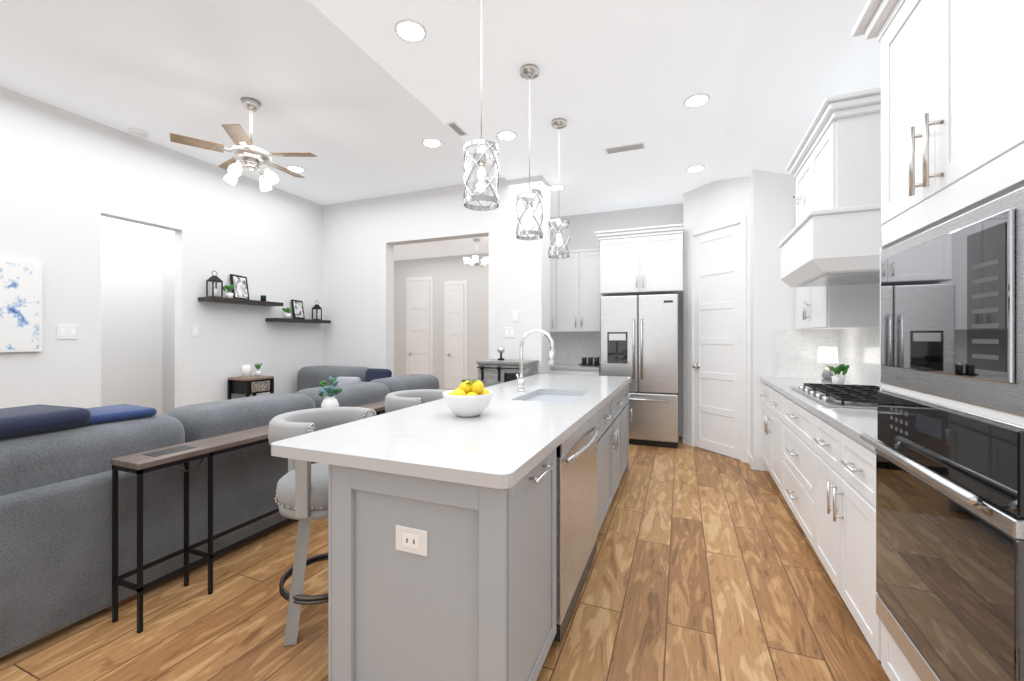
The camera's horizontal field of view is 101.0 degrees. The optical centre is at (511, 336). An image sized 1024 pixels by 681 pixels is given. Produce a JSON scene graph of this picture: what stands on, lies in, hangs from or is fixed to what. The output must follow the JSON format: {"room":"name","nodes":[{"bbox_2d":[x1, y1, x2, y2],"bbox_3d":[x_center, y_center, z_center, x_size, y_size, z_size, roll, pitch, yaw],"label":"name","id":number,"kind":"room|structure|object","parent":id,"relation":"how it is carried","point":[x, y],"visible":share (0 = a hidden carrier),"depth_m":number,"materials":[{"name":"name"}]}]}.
{"room":"kitchen","nodes":[
{"label":"kitchen","id":0,"kind":"room"},
{"bbox_2d":[101,216,174,414],"bbox_3d":[-4.485,-0.075,4.271,0.400,2.750,3.000,0,0,22],"label":"doorway","id":1,"kind":"structure","parent":0,"point":[137,314],"depth_m":4.64,"materials":[{"name":"white paint"}]},
{"bbox_2d":[0,86,322,408],"bbox_3d":[-4.056,-0.242,2.139,0.120,3.085,7.760,0,0,22],"label":"wall","id":2,"kind":"structure","parent":0,"point":[68,179],"depth_m":3.86,"materials":[{"name":"white paint"}]},
{"bbox_2d":[0,259,42,352],"bbox_3d":[-3.698,-0.220,2.820,0.034,0.660,0.790,0,0,22],"label":"picture","id":3,"kind":"object","parent":2,"relation":"attached to","point":[21,306],"visible":0.96,"depth_m":3.08,"materials":[{"name":"white paper"}]},
{"bbox_2d":[57,324,77,338],"bbox_3d":[-3.509,-0.040,3.331,0.009,0.115,0.120,0,0,22],"label":"switch","id":4,"kind":"object","parent":2,"relation":"attached to","point":[67,331],"depth_m":3.33,"materials":[{"name":"white plastic"}]},
{"bbox_2d":[192,325,199,336],"bbox_3d":[-3.156,-0.060,4.213,0.009,0.115,0.075,0,0,22],"label":"switch","id":5,"kind":"object","parent":2,"relation":"attached to","point":[195,328],"depth_m":4.21,"materials":[{"name":"white plastic"}]},
{"bbox_2d":[198,296,282,306],"bbox_3d":[-2.907,-0.380,4.577,0.198,0.040,0.820,0,0,22],"label":"wall shelf","id":6,"kind":"object","parent":2,"relation":"attached to","point":[235,301],"visible":1,"depth_m":4.44,"materials":[{"name":"grey wood"}]},
{"bbox_2d":[206,271,265,300],"bbox_3d":[-2.954,-0.538,4.538,0.143,0.274,0.620,0,0,19],"label":"decor","id":7,"kind":"object","parent":6,"relation":"on","point":[238,286],"visible":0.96,"depth_m":4.51,"materials":[{"name":"black metal"}]},
{"bbox_2d":[265,318,330,323],"bbox_3d":[-2.636,-0.200,5.255,0.198,0.040,0.800,0,0,22],"label":"wall shelf","id":8,"kind":"object","parent":2,"relation":"attached to","point":[295,320],"visible":1,"depth_m":5.11,"materials":[{"name":"grey wood"}]},
{"bbox_2d":[282,299,321,319],"bbox_3d":[-2.650,-0.347,5.304,0.144,0.253,0.524,0,0,22],"label":"decor","id":9,"kind":"object","parent":8,"relation":"on","point":[297,309],"visible":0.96,"depth_m":5.30,"materials":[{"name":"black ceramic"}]},
{"bbox_2d":[323,175,549,376],"bbox_3d":[-1.116,-0.242,5.315,3.220,3.085,0.320,0,0,22],"label":"wall","id":10,"kind":"structure","parent":0,"point":[362,238],"depth_m":5.17,"materials":[{"name":"white paint"}]},
{"bbox_2d":[505,327,514,337],"bbox_3d":[-0.026,-0.050,4.701,0.120,0.115,0.009,0,0,22],"label":"switch","id":11,"kind":"object","parent":10,"relation":"attached to","point":[509,331],"depth_m":4.70,"materials":[{"name":"white plastic"}]},
{"bbox_2d":[512,311,518,321],"bbox_3d":[0.039,-0.230,4.675,0.090,0.120,0.009,0,0,22],"label":"switch","id":12,"kind":"object","parent":10,"relation":"attached to","point":[515,314],"depth_m":4.67,"materials":[{"name":"white plastic"}]},
{"bbox_2d":[0,0,880,217],"bbox_3d":[-0.981,-1.652,1.830,6.060,0.515,9.470,0,0,22],"label":"ceiling","id":13,"kind":"structure","parent":0,"point":[360,99],"depth_m":2.89,"materials":[{"name":"white paint"}]},
{"bbox_2d":[128,128,148,138],"bbox_3d":[-3.250,-1.768,3.669,0.140,0.035,0.140,0,0,22],"label":"smoke detector","id":14,"kind":"object","parent":13,"relation":"attached to","point":[137,133],"visible":1,"depth_m":3.65,"materials":[{"name":"white paint"}]},
{"bbox_2d":[169,97,316,190],"bbox_3d":[-1.978,-1.471,3.230,0.943,0.628,0.916,0,0,22],"label":"ceiling fan","id":15,"kind":"object","parent":13,"relation":"hanging from","point":[246,153],"visible":1,"depth_m":3.15,"materials":[{"name":"silver metal"}]},
{"bbox_2d":[286,165,304,172],"bbox_3d":[-2.294,-1.781,4.471,0.166,0.017,0.165,0,0,22],"label":"recessed light","id":16,"kind":"object","parent":13,"relation":"in","point":[294,168],"depth_m":4.46,"materials":[{"name":"white"}]},
{"bbox_2d":[394,18,426,42],"bbox_3d":[-0.578,-1.748,2.407,0.165,0.017,0.165,0,0,22],"label":"recessed light","id":17,"kind":"object","parent":13,"relation":"in","point":[409,30],"depth_m":2.40,"materials":[{"name":"white"}]},
{"bbox_2d":[422,138,441,147],"bbox_3d":[-0.736,-1.781,3.870,0.165,0.017,0.165,0,0,22],"label":"recessed light","id":18,"kind":"object","parent":13,"relation":"in","point":[428,142],"depth_m":3.86,"materials":[{"name":"white"}]},
{"bbox_2d":[446,121,467,135],"bbox_3d":[-0.459,-1.745,3.544,0.085,0.009,0.240,0,0,22],"label":"ceiling vent","id":19,"kind":"object","parent":13,"relation":"in","point":[455,127],"depth_m":3.53,"materials":[{"name":"white metal"}]},
{"bbox_2d":[463,0,498,210],"bbox_3d":[-0.152,-1.202,2.096,0.177,1.097,0.177,0,0,22],"label":"pendant light","id":20,"kind":"object","parent":13,"relation":"hanging from","point":[480,155],"visible":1,"depth_m":2.08,"materials":[{"name":"silver metal"}]},
{"bbox_2d":[496,130,516,140],"bbox_3d":[-0.045,-1.748,3.658,0.165,0.017,0.165,0,0,22],"label":"recessed light","id":21,"kind":"object","parent":13,"relation":"in","point":[504,135],"depth_m":3.66,"materials":[{"name":"white"}]},
{"bbox_2d":[516,64,542,239],"bbox_3d":[0.115,-1.202,2.765,0.177,1.097,0.177,0,0,22],"label":"pendant light","id":22,"kind":"object","parent":13,"relation":"hanging from","point":[529,72],"visible":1,"depth_m":2.75,"materials":[{"name":"silver metal"}]},
{"bbox_2d":[550,184,564,190],"bbox_3d":[0.527,-1.748,4.927,0.165,0.017,0.165,0,0,22],"label":"recessed light","id":23,"kind":"object","parent":13,"relation":"in","point":[556,187],"depth_m":4.93,"materials":[{"name":"white"}]},
{"bbox_2d":[548,118,569,258],"bbox_3d":[0.382,-1.202,3.433,0.177,1.097,0.177,0,0,22],"label":"pendant light","id":24,"kind":"object","parent":13,"relation":"hanging from","point":[558,123],"visible":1,"depth_m":3.41,"materials":[{"name":"silver metal"}]},
{"bbox_2d":[604,142,645,154],"bbox_3d":[1.046,-1.745,3.906,0.360,0.009,0.130,0,0,22],"label":"ceiling vent","id":25,"kind":"object","parent":13,"relation":"in","point":[636,146],"depth_m":3.90,"materials":[{"name":"grey metal"}]},
{"bbox_2d":[686,165,704,172],"bbox_3d":[1.901,-1.748,4.377,0.165,0.017,0.165,0,0,22],"label":"recessed light","id":26,"kind":"object","parent":13,"relation":"in","point":[695,168],"depth_m":4.37,"materials":[{"name":"white"}]},
{"bbox_2d":[684,93,710,107],"bbox_3d":[1.365,-1.748,3.116,0.166,0.017,0.165,0,0,22],"label":"recessed light","id":27,"kind":"object","parent":13,"relation":"in","point":[699,99],"depth_m":3.12,"materials":[{"name":"white"}]},
{"bbox_2d":[394,253,488,388],"bbox_3d":[-1.320,-0.150,8.455,4.670,2.900,0.120,0,0,22],"label":"wall","id":28,"kind":"structure","parent":0,"point":[441,270],"depth_m":8.42,"materials":[{"name":"white paint"}]},
{"bbox_2d":[408,280,463,388],"bbox_3d":[-1.542,0.076,8.424,1.280,2.432,0.094,0,0,22],"label":"doors","id":29,"kind":"structure","parent":28,"relation":"in","point":[418,327],"depth_m":8.50,"materials":[{"name":"white paint"}]},
{"bbox_2d":[406,276,467,387],"bbox_3d":[-1.527,0.040,8.462,1.420,2.520,0.019,0,0,22],"label":"door frame","id":30,"kind":"structure","parent":28,"relation":"attached to","point":[446,283],"depth_m":8.37,"materials":[{"name":"white paint"}]},
{"bbox_2d":[394,236,488,260],"bbox_3d":[-1.836,-1.650,7.164,4.670,0.100,2.900,0,0,22],"label":"ceiling","id":31,"kind":"structure","parent":0,"point":[457,247],"depth_m":7.63,"materials":[{"name":"white paint"}]},
{"bbox_2d":[463,238,488,266],"bbox_3d":[-0.561,-1.377,6.902,0.418,0.446,0.433,0,0,22],"label":"chandelier","id":32,"kind":"object","parent":31,"relation":"hanging from","point":[474,260],"visible":1,"depth_m":6.85,"materials":[{"name":"silver metal"}]},
{"bbox_2d":[0,436,889,680],"bbox_3d":[-1.616,1.350,3.231,8.600,0.100,11.600,0,0,22],"label":"floor","id":33,"kind":"structure","parent":0,"point":[706,565],"depth_m":2.00,"materials":[{"name":"brown wood"}]},
{"bbox_2d":[0,365,438,657],"bbox_3d":[-2.574,0.817,2.861,1.975,0.967,5.200,0,0,22],"label":"sofa","id":34,"kind":"object","parent":33,"relation":"on","point":[55,520],"visible":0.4,"depth_m":2.00,"materials":[{"name":"grey fabric"}]},
{"bbox_2d":[228,375,273,399],"bbox_3d":[-2.825,0.865,4.571,0.300,0.870,0.310,0,0,22],"label":"side table","id":35,"kind":"object","parent":33,"relation":"on","point":[254,385],"visible":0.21,"depth_m":4.48,"materials":[{"name":"brown wood"}]},
{"bbox_2d":[242,363,261,376],"bbox_3d":[-2.820,0.357,4.582,0.080,0.143,0.215,0,0,22],"label":"decor","id":36,"kind":"object","parent":35,"relation":"on","point":[246,370],"visible":1,"depth_m":4.51,"materials":[{"name":"white wax"}]},
{"bbox_2d":[110,388,454,633],"bbox_3d":[-1.200,0.927,3.213,0.215,0.746,2.865,0,0,22],"label":"console table","id":37,"kind":"object","parent":33,"relation":"on","point":[139,464],"visible":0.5,"depth_m":2.08,"materials":[{"name":"brown wood"}]},
{"bbox_2d":[318,376,341,407],"bbox_3d":[-1.288,0.418,2.985,0.154,0.273,0.158,0,0,22],"label":"flower vase","id":38,"kind":"object","parent":37,"relation":"on","point":[329,400],"visible":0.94,"depth_m":2.96,"materials":[{"name":"white ceramic"}]},
{"bbox_2d":[268,407,375,645],"bbox_3d":[-0.873,0.835,1.986,0.476,0.940,0.481,0,0,22],"label":"bar stool","id":39,"kind":"object","parent":33,"relation":"on","point":[302,492],"visible":0.56,"depth_m":1.81,"materials":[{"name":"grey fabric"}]},
{"bbox_2d":[385,389,447,412],"bbox_3d":[-0.576,0.835,2.729,0.476,0.940,0.481,0,0,22],"label":"bar stool","id":40,"kind":"object","parent":33,"relation":"on","point":[397,400],"visible":0.15,"depth_m":2.74,"materials":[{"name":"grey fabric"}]},
{"bbox_2d":[328,381,631,680],"bbox_3d":[0.277,0.863,2.754,0.718,0.875,3.095,0,0,22],"label":"kitchen island","id":41,"kind":"object","parent":33,"relation":"on","point":[462,548],"depth_m":1.39,"materials":[{"name":"grey wood"}]},
{"bbox_2d":[271,374,630,492],"bbox_3d":[0.135,0.405,2.800,0.942,0.040,3.135,0,0,22],"label":"island countertop","id":42,"kind":"structure","parent":41,"relation":"on","point":[526,417],"depth_m":1.63,"materials":[{"name":"white stone"}]},
{"bbox_2d":[442,378,493,416],"bbox_3d":[-0.217,0.291,2.076,0.252,0.185,0.252,0,0,22],"label":"fruit bowl","id":43,"kind":"object","parent":42,"relation":"on","point":[471,398],"visible":1,"depth_m":2.00,"materials":[{"name":"white ceramic"}]},
{"bbox_2d":[476,359,538,387],"bbox_3d":[-0.051,0.775,4.491,0.580,1.050,0.389,0,0,22],"label":"sideboard","id":44,"kind":"object","parent":33,"relation":"on","point":[491,372],"visible":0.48,"depth_m":4.36,"materials":[{"name":"grey wood"}]},
{"bbox_2d":[497,347,504,359],"bbox_3d":[-0.117,0.176,4.527,0.076,0.145,0.080,0,0,22],"label":"decor","id":45,"kind":"object","parent":44,"relation":"on","point":[500,350],"visible":1,"depth_m":4.50,"materials":[{"name":"black metal"}]},
{"bbox_2d":[550,363,599,375],"bbox_3d":[0.761,0.843,5.748,0.955,0.915,0.655,0,0,22],"label":"base cabinet","id":46,"kind":"object","parent":33,"relation":"on","point":[571,369],"visible":0.1,"depth_m":5.45,"materials":[{"name":"white"}]},
{"bbox_2d":[579,356,599,365],"bbox_3d":[1.061,0.325,5.749,0.300,0.118,0.136,0,0,22],"label":"canister set","id":47,"kind":"object","parent":46,"relation":"on","point":[590,361],"visible":0.96,"depth_m":5.69,"materials":[{"name":"black plastic"}]},
{"bbox_2d":[600,294,678,448],"bbox_3d":[1.619,0.400,5.326,0.900,1.800,0.747,0,0,22],"label":"fridge","id":48,"kind":"object","parent":33,"relation":"on","point":[639,340],"visible":0.79,"depth_m":4.99,"materials":[{"name":"grey metal"}]},
{"bbox_2d":[760,381,775,482],"bbox_3d":[2.519,0.862,3.521,0.628,0.875,1.005,0,0,23],"label":"base cabinet","id":49,"kind":"object","parent":33,"relation":"on","point":[768,394],"depth_m":3.68,"materials":[{"name":"white wood"}]},
{"bbox_2d":[776,389,811,544],"bbox_3d":[2.146,0.862,2.640,0.628,0.875,1.030,0,0,23],"label":"base cabinet","id":50,"kind":"object","parent":33,"relation":"on","point":[793,422],"depth_m":2.77,"materials":[{"name":"white wood"}]},
{"bbox_2d":[812,413,880,660],"bbox_3d":[1.797,0.862,1.818,0.628,0.875,0.875,0,0,23],"label":"base cabinet","id":51,"kind":"object","parent":33,"relation":"on","point":[818,456],"depth_m":1.85,"materials":[{"name":"white wood"}]},
{"bbox_2d":[760,377,879,448],"bbox_3d":[2.167,0.405,2.701,0.636,0.040,2.790,0,0,23],"label":"countertop","id":52,"kind":"structure","parent":51,"relation":"on","point":[851,406],"depth_m":2.41,"materials":[{"name":"white stone"}]},
{"bbox_2d":[818,347,837,381],"bbox_3d":[2.735,0.236,3.655,0.144,0.295,0.144,0,0,23],"label":"light","id":53,"kind":"object","parent":52,"relation":"on","point":[827,355],"visible":0.85,"depth_m":3.62,"materials":[{"name":"grey"}]},
{"bbox_2d":[828,364,848,383],"bbox_3d":[2.606,0.298,3.362,0.132,0.172,0.090,0,0,23],"label":"potted plant","id":54,"kind":"object","parent":52,"relation":"on","point":[839,369],"visible":0.96,"depth_m":3.34,"materials":[{"name":"green plant"}]},
{"bbox_2d":[852,0,1023,680],"bbox_3d":[1.457,0.058,1.113,0.704,2.485,0.840,0,0,23],"label":"tall cabinet","id":55,"kind":"object","parent":33,"relation":"on","point":[949,448],"visible":1,"depth_m":1.10,"materials":[{"name":"white painted wood"},{"name":"brushed nickel metal"}]},
{"bbox_2d":[550,203,682,435],"bbox_3d":[1.359,-0.225,5.929,1.940,3.050,0.120,0,0,22],"label":"wall","id":56,"kind":"structure","parent":0,"point":[583,228],"depth_m":5.80,"materials":[{"name":"white paint"}]},
{"bbox_2d":[550,332,599,363],"bbox_3d":[0.883,0.158,6.050,0.955,0.455,0.007,0,0,22],"label":"backsplash","id":57,"kind":"structure","parent":56,"relation":"attached to","point":[572,347],"depth_m":6.04,"materials":[{"name":"tile"}]},
{"bbox_2d":[550,248,602,331],"bbox_3d":[0.812,-0.620,5.873,0.955,1.100,0.385,0,0,22],"label":"upper cabinet","id":58,"kind":"object","parent":56,"relation":"attached to","point":[575,295],"visible":0.71,"depth_m":5.68,"materials":[{"name":"white wood"}]},
{"bbox_2d":[595,224,682,295],"bbox_3d":[1.634,-0.932,5.398,1.025,0.775,0.657,0,0,22],"label":"upper cabinet","id":59,"kind":"object","parent":56,"relation":"attached to","point":[642,261],"visible":1,"depth_m":5.12,"materials":[{"name":"white wood"}]},
{"bbox_2d":[683,169,797,470],"bbox_3d":[2.677,-0.235,4.740,1.390,3.070,1.350,0,0,22],"label":"wall","id":60,"kind":"structure","parent":0,"point":[764,201],"depth_m":4.12,"materials":[{"name":"white paint"}]},
{"bbox_2d":[693,224,740,459],"bbox_3d":[2.287,0.050,4.719,0.488,2.485,0.480,0,0,22],"label":"pantry door","id":61,"kind":"structure","parent":60,"relation":"in","point":[717,342],"depth_m":4.69,"materials":[{"name":"white paint"}]},
{"bbox_2d":[688,215,746,462],"bbox_3d":[2.314,0.021,4.726,0.118,2.559,0.767,0,0,-23],"label":"door frame","id":62,"kind":"structure","parent":60,"relation":"attached to","point":[742,220],"depth_m":4.51,"materials":[{"name":"white paint"}]},
{"bbox_2d":[683,435,752,468],"bbox_3d":[-2.015,1.248,2.960,7.260,0.105,10.600,0,0,22],"label":"baseboard","id":63,"kind":"structure","parent":60,"relation":"attached to","point":[749,459],"depth_m":4.33,"materials":[{"name":"white paint"}]},
{"bbox_3d":[1.480,-0.100,0.104,0.120,2.800,8.120,0,0,23],"label":"wall","id":64,"kind":"structure","parent":0,"visible":0},
{"bbox_2d":[775,327,879,386],"bbox_3d":[2.222,-0.018,2.678,0.519,0.805,2.790,0,0,23],"label":"backsplash","id":65,"kind":"structure","parent":64,"relation":"attached to","point":[797,351],"depth_m":3.88,"materials":[{"name":"tile"}]},
{"bbox_2d":[778,87,881,287],"bbox_3d":[2.132,-0.825,2.640,0.652,0.930,1.040,0,0,23],"label":"range hood","id":66,"kind":"object","parent":64,"relation":"attached to","point":[832,238],"visible":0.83,"depth_m":2.31,"materials":[{"name":"white painted wood"}]},
{"bbox_2d":[796,284,879,329],"bbox_3d":[2.632,-0.605,3.478,0.385,1.070,0.990,0,0,23],"label":"upper cabinet","id":67,"kind":"object","parent":64,"relation":"attached to","point":[841,307],"visible":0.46,"depth_m":3.06,"materials":[{"name":"white wood"}]}
]}

